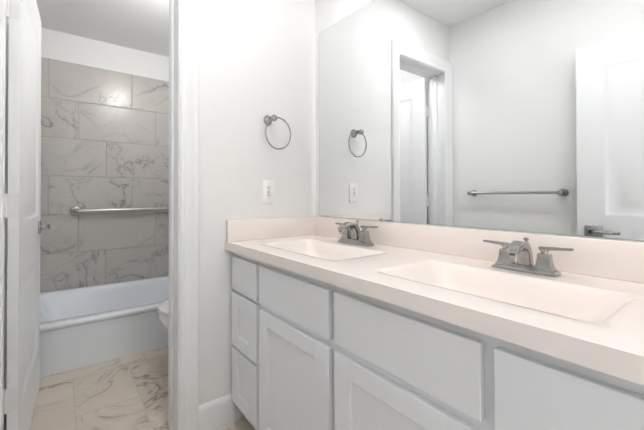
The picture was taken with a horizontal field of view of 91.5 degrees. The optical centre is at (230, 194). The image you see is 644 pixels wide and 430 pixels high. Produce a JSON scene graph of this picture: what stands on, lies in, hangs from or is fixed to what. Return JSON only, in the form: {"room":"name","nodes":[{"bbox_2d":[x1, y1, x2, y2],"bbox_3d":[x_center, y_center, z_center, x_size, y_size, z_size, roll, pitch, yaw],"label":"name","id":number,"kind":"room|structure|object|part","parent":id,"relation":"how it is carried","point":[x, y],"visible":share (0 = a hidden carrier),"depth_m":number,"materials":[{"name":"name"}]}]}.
{"room":"bathroom","nodes":[
{"label":"bathroom","id":0,"kind":"room"},
{"bbox_2d":[4,18,8,373],"bbox_3d":[-0.892,-0.142,0.949,0.120,2.430,3.422,0,-1,-30],"label":"wall","id":1,"kind":"structure","parent":0,"point":[6,192],"depth_m":1.59,"materials":[{"name":"white paint"}]},
{"bbox_2d":[4,368,6,388],"bbox_3d":[-1.065,1.007,1.381,0.013,0.140,0.696,0,-1,-30],"label":"baseboard","id":2,"kind":"structure","parent":1,"relation":"attached to","point":[5,380],"depth_m":1.54,"materials":[{"name":"white paint"}]},
{"bbox_2d":[36,0,168,56],"bbox_3d":[-0.189,-1.403,1.357,1.737,0.100,3.422,0,-1,-30],"label":"ceiling","id":3,"kind":"structure","parent":0,"point":[141,25],"depth_m":2.33,"materials":[{"name":"white paint"}]},
{"bbox_2d":[41,27,168,81],"bbox_3d":[-1.003,-0.128,2.784,1.497,2.430,0.120,0,-1,-30],"label":"wall","id":4,"kind":"structure","parent":0,"point":[64,47],"depth_m":2.65,"materials":[{"name":"white paint"}]},
{"bbox_2d":[40,57,168,292],"bbox_3d":[-0.970,-0.145,2.727,1.477,1.905,0.012,0,-1,-30],"label":"wall tile","id":5,"kind":"structure","parent":4,"relation":"attached to","point":[104,139],"depth_m":2.63,"materials":[{"name":"grey tile"}]},
{"bbox_2d":[70,206,168,215],"bbox_3d":[-0.917,0.142,2.708,0.940,0.080,0.067,0,-1,-30],"label":"grab bar","id":6,"kind":"object","parent":5,"relation":"attached to","point":[75,210],"visible":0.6,"depth_m":2.61,"materials":[{"name":"silver metal"}]},
{"bbox_2d":[4,346,254,429],"bbox_3d":[-0.189,1.126,1.338,1.737,0.101,3.422,0,-1,-30],"label":"floor","id":7,"kind":"structure","parent":0,"point":[134,396],"depth_m":1.56,"materials":[{"name":"tile"}]},
{"bbox_2d":[39,346,168,387],"bbox_3d":[-0.569,1.081,2.009,1.495,0.001,0.100,0,-1,-30],"label":"baseboard","id":8,"kind":"structure","parent":7,"relation":"on","point":[77,373],"depth_m":1.87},
{"bbox_2d":[40,276,168,377],"bbox_3d":[-0.779,0.934,2.382,1.473,0.300,0.758,0,-1,-30],"label":"bathtub","id":9,"kind":"object","parent":7,"relation":"on","point":[80,327],"visible":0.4,"depth_m":2.04,"materials":[{"name":"white ceramic"}]},
{"bbox_2d":[158,298,168,331],"bbox_3d":[-0.107,0.716,1.961,0.732,0.730,0.450,0,-1,-30],"label":"toilet","id":10,"kind":"object","parent":7,"relation":"on","point":[163,311],"visible":0.04,"depth_m":1.76,"materials":[{"name":"white ceramic"}]},
{"bbox_2d":[232,252,643,429],"bbox_3d":[0.620,0.664,0.868,0.551,0.816,1.553,0,-1,-30],"label":"bathroom vanity","id":11,"kind":"object","parent":7,"relation":"on","point":[345,324],"depth_m":0.75,"materials":[{"name":"white paint"}]},
{"bbox_2d":[225,236,643,387],"bbox_3d":[0.609,0.236,0.865,0.576,0.038,1.553,0,-1,-30],"label":"countertop","id":12,"kind":"structure","parent":11,"relation":"on","point":[595,323],"depth_m":0.72,"materials":[{"name":"white stone"}]},
{"bbox_2d":[335,220,377,246],"bbox_3d":[0.522,0.168,1.319,0.128,0.105,0.210,0,-1,-30],"label":"faucet","id":13,"kind":"object","parent":12,"relation":"on","point":[352,237],"depth_m":1.31,"materials":[{"name":"silver metal"}]},
{"bbox_2d":[483,237,573,276],"bbox_3d":[0.802,0.170,0.834,0.114,0.093,0.187,0,-1,-30],"label":"faucet","id":14,"kind":"object","parent":12,"relation":"on","point":[505,265],"depth_m":0.83,"materials":[{"name":"silver metal"}]},
{"bbox_2d":[199,0,315,421],"bbox_3d":[-0.205,-0.138,1.377,1.497,2.430,0.130,0,-1,-30],"label":"wall","id":15,"kind":"structure","parent":0,"point":[256,62],"depth_m":1.45,"materials":[{"name":"white paint"}]},
{"bbox_2d":[0,0,198,429],"bbox_3d":[-0.527,0.043,1.193,0.663,2.065,0.132,0,-1,-30],"label":"door jamb","id":16,"kind":"structure","parent":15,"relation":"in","point":[174,179],"depth_m":1.33,"materials":[{"name":"white paint"}]},
{"bbox_3d":[-0.817,0.030,1.084,0.013,1.544,0.037,0,-1,-30],"label":"tub door hinge leaf","id":17,"kind":"part","parent":16,"relation":"part of","materials":[{"name":"white paint"}]},
{"bbox_2d":[4,0,49,429],"bbox_3d":[-0.928,0.050,1.396,0.145,2.030,0.621,0,-1,-30],"label":"door","id":18,"kind":"structure","parent":16,"relation":"attached to","point":[23,206],"depth_m":1.21,"materials":[{"name":"white paint"}]},
{"bbox_2d":[199,393,234,429],"bbox_3d":[-0.063,1.007,1.367,0.182,0.140,0.013,0,-1,-30],"label":"baseboard","id":19,"kind":"structure","parent":15,"relation":"attached to","point":[217,414],"depth_m":1.36,"materials":[{"name":"white paint"}]},
{"bbox_2d":[263,180,274,203],"bbox_3d":[0.194,-0.011,1.523,0.074,0.117,0.008,0,-1,-30],"label":"electrical outlet plate","id":20,"kind":"object","parent":15,"relation":"attached to","point":[268,191],"visible":1,"depth_m":1.52,"materials":[{"name":"white plastic"}]},
{"bbox_2d":[226,216,316,239],"bbox_3d":[0.224,0.172,1.529,0.553,0.100,0.018,0,-1,-30],"label":"backsplash","id":21,"kind":"structure","parent":15,"relation":"attached to","point":[261,229],"depth_m":1.50,"materials":[{"name":"white stone"}]},
{"bbox_2d":[263,115,290,149],"bbox_3d":[0.229,-0.310,1.511,0.163,0.180,0.068,0,-1,-30],"label":"towel ring","id":22,"kind":"object","parent":15,"relation":"attached to","point":[268,119],"visible":1,"depth_m":1.50,"materials":[{"name":"silver metal"}]},
{"bbox_2d":[315,0,643,241],"bbox_3d":[0.515,-0.136,1.746,0.120,2.430,3.422,0,-1,-30],"label":"wall","id":23,"kind":"structure","parent":0,"point":[329,13],"depth_m":1.64,"materials":[{"name":"white paint"}]},
{"bbox_2d":[317,216,643,283],"bbox_3d":[0.852,0.168,1.003,0.019,0.100,1.553,0,-1,-30],"label":"backsplash","id":24,"kind":"structure","parent":23,"relation":"attached to","point":[619,259],"depth_m":0.89,"materials":[{"name":"white stone"}]},
{"bbox_2d":[319,0,643,240],"bbox_3d":[0.859,-0.387,1.011,0.006,1.008,1.491,0,-1,-30],"label":"mirror","id":25,"kind":"object","parent":23,"relation":"attached to","point":[519,115],"visible":1,"depth_m":1.00,"materials":[{"name":"silver mirror"}]}
]}

